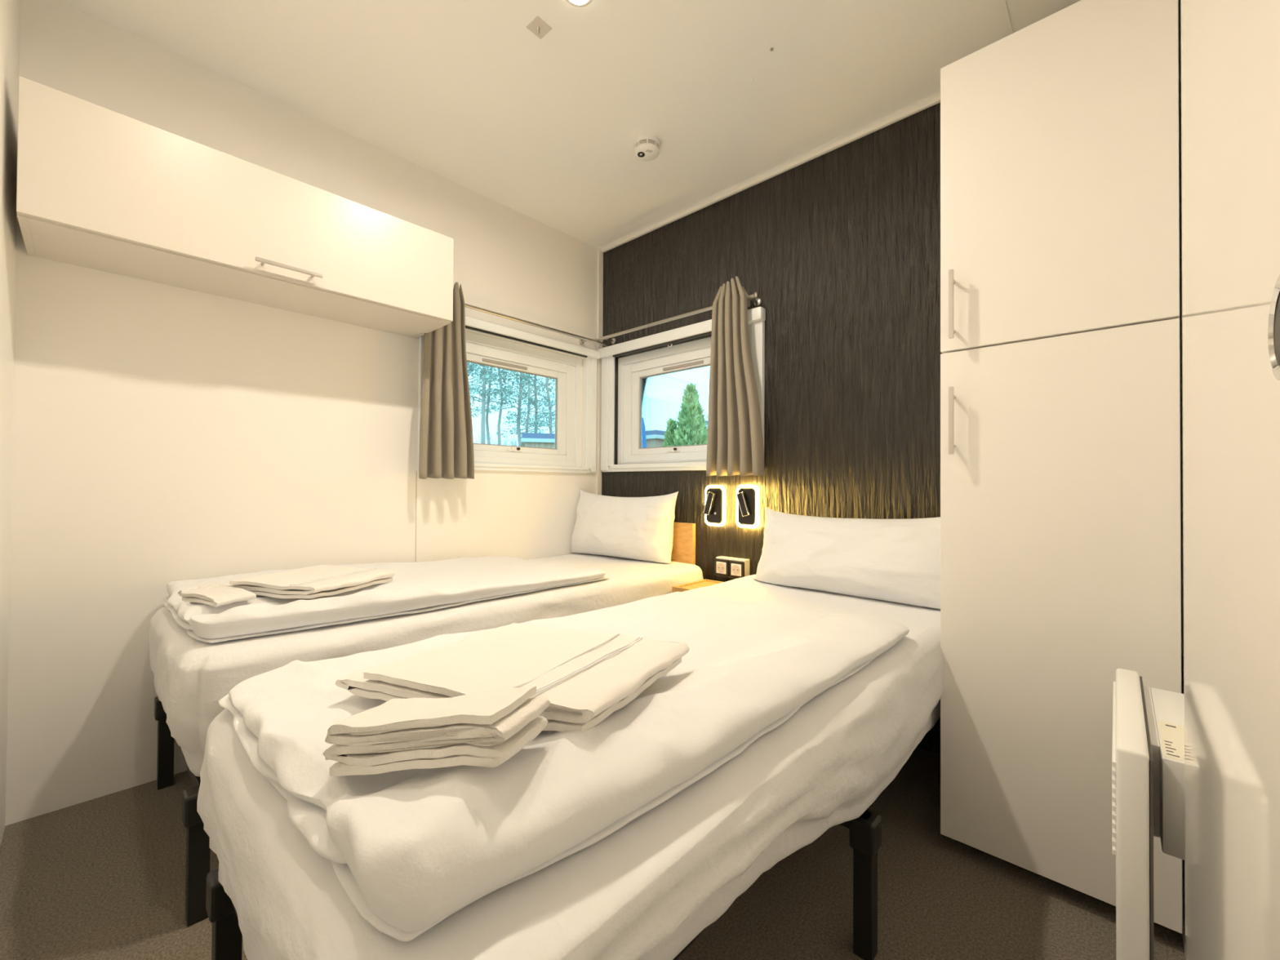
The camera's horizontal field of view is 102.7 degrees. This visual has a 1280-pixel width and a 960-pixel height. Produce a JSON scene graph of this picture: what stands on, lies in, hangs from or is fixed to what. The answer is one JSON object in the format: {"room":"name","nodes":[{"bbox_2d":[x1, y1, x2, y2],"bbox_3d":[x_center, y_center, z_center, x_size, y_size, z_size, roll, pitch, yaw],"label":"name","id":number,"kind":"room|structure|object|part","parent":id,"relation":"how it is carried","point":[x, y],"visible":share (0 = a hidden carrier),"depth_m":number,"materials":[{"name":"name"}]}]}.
{"room":"bedroom","nodes":[
{"label":"bedroom","id":0,"kind":"room"},
{"bbox_2d":[0,0,20,845],"bbox_3d":[-0.897,-0.220,0.578,2.294,2.300,0.090,0,-1,43],"label":"wall","id":1,"kind":"structure","parent":0,"point":[10,10],"depth_m":1.28,"materials":[{"name":"white paint"}]},
{"bbox_2d":[5,0,598,825],"bbox_3d":[-1.031,-0.204,2.183,0.090,2.300,2.258,0,-1,43],"label":"wall","id":2,"kind":"structure","parent":0,"point":[162,434],"depth_m":1.67,"materials":[{"name":"white paint"}]},
{"bbox_2d":[16,75,453,337],"bbox_3d":[-1.191,-0.776,1.682,0.359,0.323,1.072,0,-1,43],"label":"upper cabinet","id":3,"kind":"object","parent":2,"relation":"attached to","point":[99,188],"visible":1,"depth_m":1.47,"materials":[{"name":"white plastic"}]},
{"bbox_3d":[-1.075,-0.647,1.569,0.035,0.010,0.173,0,-1,43],"label":"handle","id":4,"kind":"part","parent":3,"relation":"part of","materials":[{"name":"silver metal"}]},
{"bbox_2d":[415,471,417,562],"bbox_3d":[-0.961,0.454,2.189,0.002,0.985,0.003,0,-1,43],"label":"trim","id":5,"kind":"structure","parent":2,"relation":"attached to","point":[416,471],"depth_m":2.19,"materials":[{"name":"beige"}]},
{"bbox_2d":[417,315,599,473],"bbox_3d":[-0.623,-0.391,2.583,0.133,0.697,1.022,0,-1,43],"label":"window","id":6,"kind":"structure","parent":2,"relation":"in","point":[566,371],"depth_m":2.71,"materials":[{"name":"white plastic"}]},
{"bbox_3d":[-0.652,-0.369,2.610,0.032,0.458,0.672,0,-1,43],"label":"sash","id":7,"kind":"part","parent":6,"relation":"part of","materials":[{"name":"white plastic"}]},
{"bbox_3d":[-0.651,-0.378,2.609,0.046,0.540,0.788,0,-1,43],"label":"frame","id":8,"kind":"part","parent":6,"relation":"part of","materials":[{"name":"white plastic"}]},
{"bbox_2d":[464,302,608,346],"bbox_3d":[-0.564,-0.779,2.568,0.070,0.034,1.050,0,-1,43],"label":"curtain rod","id":9,"kind":"object","parent":2,"relation":"attached to","point":[582,340],"visible":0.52,"depth_m":2.56,"materials":[{"name":"silver metal"}]},
{"bbox_2d":[418,281,474,479],"bbox_3d":[-0.833,-0.431,2.193,0.100,0.858,0.238,0,-1,43],"label":"curtain","id":10,"kind":"object","parent":9,"relation":"hanging from","point":[446,424],"visible":0.8,"depth_m":2.18,"materials":[{"name":"grey fabric"}]},
{"bbox_2d":[595,248,603,495],"bbox_3d":[-0.236,-0.191,2.962,0.012,2.300,0.034,0,-1,43],"label":"trim","id":11,"kind":"structure","parent":2,"relation":"attached to","point":[600,255],"depth_m":2.96,"materials":[{"name":"white"}]},
{"bbox_2d":[60,0,1080,248],"bbox_3d":[-0.121,-1.397,1.415,2.474,0.080,2.348,0,-1,43],"label":"ceiling","id":12,"kind":"structure","parent":0,"point":[546,129],"depth_m":1.71,"materials":[{"name":"white paint"}]},
{"bbox_2d":[526,16,551,39],"bbox_3d":[-0.303,-1.341,1.533,0.057,0.030,0.057,0,-1,43],"label":"hook","id":13,"kind":"object","parent":12,"relation":"attached to","point":[537,26],"visible":1,"depth_m":1.53,"materials":[{"name":"grey plastic"}]},
{"bbox_2d":[565,0,592,7],"bbox_3d":[-0.172,-1.353,1.418,0.092,0.006,0.092,0,-1,43],"label":"recessed light","id":14,"kind":"object","parent":12,"relation":"in","point":[578,3],"visible":1,"depth_m":1.45,"materials":[{"name":"white"}]},
{"bbox_2d":[633,133,659,160],"bbox_3d":[0.027,-1.321,2.045,0.104,0.056,0.104,0,-1,43],"label":"smoke detector","id":15,"kind":"object","parent":12,"relation":"attached to","point":[646,146],"visible":1,"depth_m":2.02,"materials":[{"name":"white plastic"}]},
{"bbox_2d":[634,138,659,151],"bbox_3d":[0.027,-1.323,2.045,0.096,0.015,0.096,1,-1,-21],"label":"vent","id":16,"kind":"object","parent":15,"relation":"attached to","point":[640,144],"depth_m":2.01,"materials":[{"name":"white plastic"}]},
{"bbox_2d":[985,0,1013,41],"bbox_3d":[0.461,-1.356,0.860,0.042,0.005,2.150,0,-1,43],"label":"trim","id":17,"kind":"structure","parent":12,"relation":"attached to","point":[997,10],"depth_m":1.49,"materials":[{"name":"white"}]},
{"bbox_2d":[0,746,1185,959],"bbox_3d":[-0.135,0.993,1.391,2.474,0.100,2.348,0,-1,43],"label":"floor","id":18,"kind":"structure","parent":0,"point":[104,877],"depth_m":1.15,"materials":[{"name":"carpet"}]},
{"bbox_2d":[148,521,703,926],"bbox_3d":[-0.590,0.575,2.002,0.816,0.744,1.902,0,-1,43],"label":"bed","id":19,"kind":"object","parent":18,"relation":"on","point":[191,675],"visible":0.49,"depth_m":1.32,"materials":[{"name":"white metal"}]},
{"bbox_3d":[-1.456,0.812,1.571,0.036,0.250,0.036,0,-1,43],"label":"leg","id":20,"kind":"part","parent":19,"relation":"part of","materials":[{"name":"black metal"}]},
{"bbox_3d":[-0.587,0.690,1.996,0.723,0.033,1.805,0,-1,43],"label":"bed frame","id":21,"kind":"part","parent":19,"relation":"part of","materials":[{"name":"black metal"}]},
{"bbox_3d":[-0.946,0.810,1.095,0.036,0.250,0.036,0,-1,43],"label":"leg","id":22,"kind":"part","parent":19,"relation":"part of","materials":[{"name":"black metal"}]},
{"bbox_2d":[163,555,609,643],"bbox_3d":[-0.793,0.343,1.798,0.723,0.078,1.263,0,-1,43],"label":"duvet","id":23,"kind":"object","parent":19,"relation":"on","point":[418,587],"visible":0.81,"depth_m":1.47,"materials":[{"name":"white fabric"}]},
{"bbox_2d":[177,581,256,607],"bbox_3d":[-1.119,0.304,1.353,0.213,0.037,0.091,0,-1,29],"label":"hand towel","id":24,"kind":"object","parent":23,"relation":"on","point":[215,594],"visible":1,"depth_m":1.33,"materials":[{"name":"white fabric"}]},
{"bbox_2d":[222,564,395,598],"bbox_3d":[-0.981,0.300,1.532,0.348,0.042,0.308,0,-1,15],"label":"bath towel","id":25,"kind":"object","parent":23,"relation":"on","point":[310,582],"visible":0.96,"depth_m":1.45,"materials":[{"name":"white fabric"}]},
{"bbox_3d":[-0.592,0.530,1.999,0.816,0.283,1.894,0,-1,43],"label":"mattress","id":26,"kind":"part","parent":19,"relation":"part of","materials":[{"name":"white fabric"}]},
{"bbox_2d":[571,488,678,563],"bbox_3d":[-0.103,0.222,2.632,0.655,0.345,0.234,0,-1,35],"label":"pillow","id":27,"kind":"object","parent":19,"relation":"on","point":[638,528],"visible":1,"depth_m":2.52,"materials":[{"name":"white fabric"}]},
{"bbox_3d":[0.015,0.435,2.723,0.678,0.444,0.025,0,-1,43],"label":"headboard","id":28,"kind":"part","parent":19,"relation":"part of","materials":[{"name":"brown wood"}]},
{"bbox_2d":[196,574,945,959],"bbox_3d":[0.181,0.572,1.282,0.851,0.744,1.903,0,-1,43],"label":"bed","id":29,"kind":"object","parent":18,"relation":"on","point":[646,890],"visible":0.4,"depth_m":0.61,"materials":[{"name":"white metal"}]},
{"bbox_3d":[-0.698,0.809,0.864,0.036,0.250,0.036,0,-1,43],"label":"leg","id":30,"kind":"part","parent":29,"relation":"part of","materials":[{"name":"black metal"}]},
{"bbox_3d":[0.184,0.688,1.278,0.758,0.033,1.805,0,-1,43],"label":"bed frame","id":31,"kind":"part","parent":29,"relation":"part of","materials":[{"name":"black metal"}]},
{"bbox_2d":[218,591,909,942],"bbox_3d":[-0.024,0.335,1.061,0.758,0.090,1.250,0,-1,43],"label":"duvet","id":32,"kind":"object","parent":29,"relation":"on","point":[410,849],"visible":0.76,"depth_m":0.58,"materials":[{"name":"white fabric"}]},
{"bbox_2d":[323,685,550,776],"bbox_3d":[-0.222,0.275,0.564,0.226,0.096,0.097,0,-1,18],"label":"hand towel","id":33,"kind":"object","parent":32,"relation":"on","point":[486,728],"visible":1,"depth_m":0.53,"materials":[{"name":"white fabric"}]},
{"bbox_2d":[335,622,688,732],"bbox_3d":[-0.180,0.290,0.812,0.434,0.063,0.340,0,-1,25],"label":"bath towel","id":34,"kind":"object","parent":32,"relation":"on","point":[585,677],"visible":0.98,"depth_m":0.74,"materials":[{"name":"white fabric"}]},
{"bbox_2d":[754,506,940,608],"bbox_3d":[0.742,0.244,1.807,0.752,0.296,0.254,0,-1,43],"label":"pillow","id":35,"kind":"object","parent":29,"relation":"on","point":[890,560],"visible":0.86,"depth_m":1.71,"materials":[{"name":"white fabric"}]},
{"bbox_3d":[0.450,0.818,1.021,0.036,0.250,0.036,0,-1,43],"label":"leg","id":36,"kind":"part","parent":29,"relation":"part of","materials":[{"name":"black metal"}]},
{"bbox_2d":[671,579,722,592],"bbox_3d":[0.297,0.704,2.187,0.220,0.500,0.241,0,-1,43],"label":"bedside table","id":37,"kind":"object","parent":18,"relation":"on","point":[703,583],"visible":0.14,"depth_m":2.23,"materials":[{"name":"brown wood"}]},
{"bbox_2d":[940,0,1182,933],"bbox_3d":[1.097,-0.058,1.351,0.428,2.016,0.561,0,-1,43],"label":"wardrobe","id":38,"kind":"object","parent":18,"relation":"on","point":[1060,476],"visible":0.94,"depth_m":1.16,"materials":[{"name":"white plastic"}]},
{"bbox_3d":[0.785,-0.148,1.285,0.010,0.168,0.035,0,-1,43],"label":"handle","id":39,"kind":"part","parent":38,"relation":"part of","materials":[{"name":"silver metal"}]},
{"bbox_3d":[0.786,-0.440,1.288,0.010,0.171,0.035,0,-1,43],"label":"handle","id":40,"kind":"part","parent":38,"relation":"part of","materials":[{"name":"silver metal"}]},
{"bbox_3d":[0.940,-0.700,1.186,0.426,0.738,0.018,0,-1,43],"label":"door","id":41,"kind":"part","parent":38,"relation":"part of","materials":[{"name":"white plastic"}]},
{"bbox_3d":[0.933,0.289,1.176,0.426,1.230,0.018,0,-1,43],"label":"door","id":42,"kind":"part","parent":38,"relation":"part of","materials":[{"name":"white plastic"}]},
{"bbox_2d":[601,102,942,755],"bbox_3d":[0.641,-0.194,2.229,2.474,2.300,0.090,0,-1,43],"label":"wall","id":43,"kind":"structure","parent":0,"point":[840,248],"depth_m":2.07,"materials":[{"name":"wood"}]},
{"bbox_2d":[594,291,761,344],"bbox_3d":[0.145,-0.792,2.574,1.051,0.034,0.094,0,-1,43],"label":"curtain rod","id":44,"kind":"object","parent":43,"relation":"attached to","point":[757,301],"visible":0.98,"depth_m":2.52,"materials":[{"name":"silver metal"}]},
{"bbox_2d":[706,275,764,476],"bbox_3d":[0.416,-0.449,2.228,0.268,0.868,0.102,0,-1,43],"label":"curtain","id":45,"kind":"object","parent":44,"relation":"hanging from","point":[735,442],"visible":1,"depth_m":2.22,"materials":[{"name":"grey fabric"}]},
{"bbox_2d":[598,306,765,471],"bbox_3d":[0.184,-0.401,2.622,1.048,0.708,0.133,0,-1,43],"label":"window","id":46,"kind":"structure","parent":43,"relation":"in","point":[635,371],"depth_m":2.75,"materials":[{"name":"white plastic"}]},
{"bbox_3d":[0.212,-0.371,2.650,0.573,0.394,0.004,0,-1,43],"label":"pane","id":47,"kind":"part","parent":46,"relation":"part of","materials":[{"name":"clear glass"}]},
{"bbox_3d":[0.209,-0.378,2.651,0.782,0.548,0.046,0,-1,43],"label":"frame","id":48,"kind":"part","parent":46,"relation":"part of","materials":[{"name":"white plastic"}]},
{"bbox_3d":[0.214,-0.372,2.648,0.678,0.464,0.032,0,-1,43],"label":"sash","id":49,"kind":"part","parent":46,"relation":"part of","materials":[{"name":"white plastic"}]},
{"bbox_2d":[703,484,725,526],"bbox_3d":[0.345,0.120,2.401,0.120,0.192,0.053,0,-1,43],"label":"reading lamp","id":50,"kind":"object","parent":43,"relation":"attached to","point":[714,508],"visible":1,"depth_m":2.39,"materials":[{"name":"brown"}]},
{"bbox_3d":[0.328,0.110,2.398,0.052,0.106,0.022,0,-1,43],"label":"swivel arm","id":51,"kind":"part","parent":50,"relation":"part of","materials":[{"name":"black plastic"}]},
{"bbox_3d":[0.347,0.120,2.401,0.076,0.148,0.004,0,-1,43],"label":"plate","id":52,"kind":"part","parent":50,"relation":"part of","materials":[{"name":"black plastic"}]},
{"bbox_2d":[715,555,749,578],"bbox_3d":[0.417,0.399,2.326,0.156,0.086,0.058,0,-1,43],"label":"double socket","id":53,"kind":"object","parent":43,"relation":"attached to","point":[726,566],"visible":0.93,"depth_m":2.30,"materials":[{"name":"white plastic"}]},
{"bbox_3d":[0.375,0.401,2.340,0.077,0.077,0.010,0,-1,43],"label":"frame","id":54,"kind":"part","parent":53,"relation":"part of","materials":[{"name":"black plastic"}]},
{"bbox_3d":[0.433,0.401,2.286,0.077,0.077,0.010,0,-1,43],"label":"frame","id":55,"kind":"part","parent":53,"relation":"part of","materials":[{"name":"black plastic"}]},
{"bbox_2d":[736,484,759,528],"bbox_3d":[0.474,0.118,2.281,0.116,0.192,0.053,0,-1,43],"label":"reading lamp","id":56,"kind":"object","parent":43,"relation":"attached to","point":[747,499],"visible":1,"depth_m":2.27,"materials":[{"name":"brown"}]},
{"bbox_3d":[0.462,0.108,2.274,0.055,0.105,0.022,0,-1,43],"label":"swivel arm","id":57,"kind":"part","parent":56,"relation":"part of","materials":[{"name":"black plastic"}]},
{"bbox_3d":[0.474,0.118,2.282,0.076,0.148,0.004,0,-1,43],"label":"plate","id":58,"kind":"part","parent":56,"relation":"part of","materials":[{"name":"black plastic"}]},
{"bbox_2d":[601,94,940,253],"bbox_3d":[0.616,-1.334,2.197,2.282,0.020,0.018,0,-1,43],"label":"trim","id":59,"kind":"structure","parent":43,"relation":"attached to","point":[936,100],"depth_m":2.16,"materials":[{"name":"white wood"}]},
{"bbox_2d":[1178,0,1185,953],"bbox_3d":[0.714,-0.210,0.557,0.090,2.300,2.258,0,-1,43],"label":"wall","id":60,"kind":"structure","parent":0,"point":[1180,1],"depth_m":1.05,"materials":[{"name":"white paint"}]},
{"bbox_2d":[1111,668,1184,959],"bbox_3d":[0.792,0.561,0.781,0.102,0.423,0.405,0,-1,43],"label":"heater","id":61,"kind":"object","parent":60,"relation":"attached to","point":[1148,744],"visible":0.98,"depth_m":0.67,"materials":[{"name":"white plastic"}]},
{"bbox_2d":[1111,681,1116,855],"bbox_3d":[0.752,0.433,0.810,0.006,0.122,0.381,0,-1,43],"label":"grille","id":62,"kind":"object","parent":61,"relation":"attached to","point":[1113,753],"depth_m":0.67,"materials":[{"name":"white plastic"}]},
{"bbox_3d":[0.769,0.561,0.803,0.032,0.423,0.405,0,-1,43],"label":"panel","id":63,"kind":"part","parent":61,"relation":"part of","materials":[{"name":"white plastic"}]},
{"bbox_2d":[1164,740,1179,757],"bbox_3d":[0.730,0.369,0.703,0.012,0.001,0.051,0,-1,43],"label":"print","id":64,"kind":"object","parent":61,"relation":"on","point":[1171,748],"depth_m":0.70,"materials":[{"name":"grey paper"}]},
{"bbox_2d":[1181,0,1279,959],"bbox_3d":[0.495,-0.082,0.420,0.041,2.022,0.584,0,-1,43],"label":"door","id":65,"kind":"structure","parent":60,"relation":"in","point":[1230,49],"depth_m":0.37,"materials":[{"name":"white wood"}]},
{"label":"outside","id":66,"kind":"structure","parent":0,"visible":0},
{"bbox_3d":[-1.236,1.937,31.225,100.000,0.200,100.000,0,-1,43],"label":"ground","id":67,"kind":"structure","parent":66,"visible":0},
{"bbox_2d":[466,364,482,395],"bbox_3d":[-12.588,-6.013,35.288,3.960,15.661,3.725,0,-1,5],"label":"pine tree","id":68,"kind":"object","parent":67,"relation":"on","point":[477,389],"visible":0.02,"depth_m":35.68,"materials":[{"name":"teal plant"}]},
{"bbox_2d":[466,362,500,404],"bbox_3d":[-10.221,-4.877,29.343,3.850,13.295,4.706,0,-1,43],"label":"pine tree","id":69,"kind":"object","parent":67,"relation":"on","point":[470,365],"visible":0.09,"depth_m":29.29,"materials":[{"name":"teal plant"}]},
{"bbox_2d":[466,363,514,443],"bbox_3d":[-9.309,-5.060,30.070,3.956,13.705,3.762,0,-1,43],"label":"pine tree","id":70,"kind":"object","parent":67,"relation":"on","point":[483,406],"visible":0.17,"depth_m":29.98,"materials":[{"name":"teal plant"}]},
{"bbox_2d":[467,364,515,444],"bbox_3d":[-9.370,-6.087,32.680,4.020,15.805,3.964,0,-1,20],"label":"pine tree","id":71,"kind":"object","parent":67,"relation":"on","point":[487,374],"visible":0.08,"depth_m":32.38,"materials":[{"name":"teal plant"}]},
{"bbox_2d":[475,427,515,445],"bbox_3d":[-6.930,-0.410,25.078,3.957,4.303,2.473,0,-1,1],"label":"bush","id":72,"kind":"object","parent":67,"relation":"on","point":[488,441],"visible":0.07,"depth_m":24.87,"materials":[{"name":"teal plant"}]},
{"bbox_2d":[492,433,514,445],"bbox_3d":[-8.559,-0.440,28.693,3.637,4.672,2.677,1,-1,-34],"label":"bush","id":73,"kind":"object","parent":67,"relation":"on","point":[505,442],"visible":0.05,"depth_m":29.50,"materials":[{"name":"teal plant"}]},
{"bbox_2d":[470,367,542,444],"bbox_3d":[-8.357,-5.346,30.774,4.609,14.280,4.104,0,-1,43],"label":"pine tree","id":74,"kind":"object","parent":67,"relation":"on","point":[510,390],"visible":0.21,"depth_m":30.78,"materials":[{"name":"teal plant"}]},
{"bbox_2d":[492,426,548,446],"bbox_3d":[-6.860,-0.619,27.223,3.341,4.770,3.098,0,-1,23],"label":"bush","id":75,"kind":"object","parent":67,"relation":"on","point":[531,427],"visible":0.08,"depth_m":27.73,"materials":[{"name":"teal plant"}]},
{"bbox_2d":[495,369,555,437],"bbox_3d":[-6.625,-4.798,32.526,4.516,13.243,3.622,1,-1,-27],"label":"pine tree","id":76,"kind":"object","parent":67,"relation":"on","point":[530,398],"visible":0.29,"depth_m":32.55,"materials":[{"name":"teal plant"}]},
{"bbox_2d":[498,370,554,446],"bbox_3d":[-7.545,-5.442,32.116,4.660,14.526,4.436,0,-1,43],"label":"pine tree","id":77,"kind":"object","parent":67,"relation":"on","point":[518,428],"visible":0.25,"depth_m":31.89,"materials":[{"name":"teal plant"}]},
{"bbox_2d":[501,373,555,432],"bbox_3d":[-8.094,-5.544,37.126,3.660,14.811,5.031,1,-1,-31],"label":"pine tree","id":78,"kind":"object","parent":67,"relation":"on","point":[529,396],"visible":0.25,"depth_m":37.17,"materials":[{"name":"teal plant"}]},
{"bbox_2d":[515,377,555,438],"bbox_3d":[-5.297,-4.366,31.195,3.794,12.392,4.685,0,-1,43],"label":"pine tree","id":79,"kind":"object","parent":67,"relation":"on","point":[548,397],"visible":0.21,"depth_m":30.75,"materials":[{"name":"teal plant"}]},
{"bbox_2d":[520,432,555,448],"bbox_3d":[-2.380,-0.186,20.754,4.800,3.820,2.800,0,-1,-13],"label":"shed","id":80,"kind":"object","parent":67,"relation":"on","point":[528,439],"visible":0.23,"depth_m":19.07,"materials":[{"name":"beige"}]},
{"bbox_2d":[641,419,646,448],"bbox_3d":[0.018,-0.075,15.050,0.709,3.516,0.109,0,-1,43],"label":"frame","id":81,"kind":"object","parent":67,"relation":"on","point":[643,428],"visible":0.13,"depth_m":14.94,"materials":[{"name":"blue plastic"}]},
{"bbox_2d":[641,430,666,448],"bbox_3d":[0.306,-0.023,20.933,3.800,3.530,3.300,0,-1,43],"label":"shed","id":82,"kind":"object","parent":67,"relation":"on","point":[655,438],"visible":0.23,"depth_m":18.73,"materials":[{"name":"beige"}]},
{"bbox_2d":[662,417,677,446],"bbox_3d":[0.796,0.042,12.958,0.913,3.246,0.933,0,-1,43],"label":"thuja","id":83,"kind":"object","parent":67,"relation":"on","point":[668,439],"visible":0.16,"depth_m":12.88,"materials":[{"name":"green plant"}]},
{"bbox_2d":[671,382,707,446],"bbox_3d":[1.244,-0.366,12.538,1.369,4.059,1.383,0,-1,43],"label":"thuja","id":84,"kind":"object","parent":67,"relation":"on","point":[691,429],"visible":0.34,"depth_m":12.35,"materials":[{"name":"green plant"}]}
]}

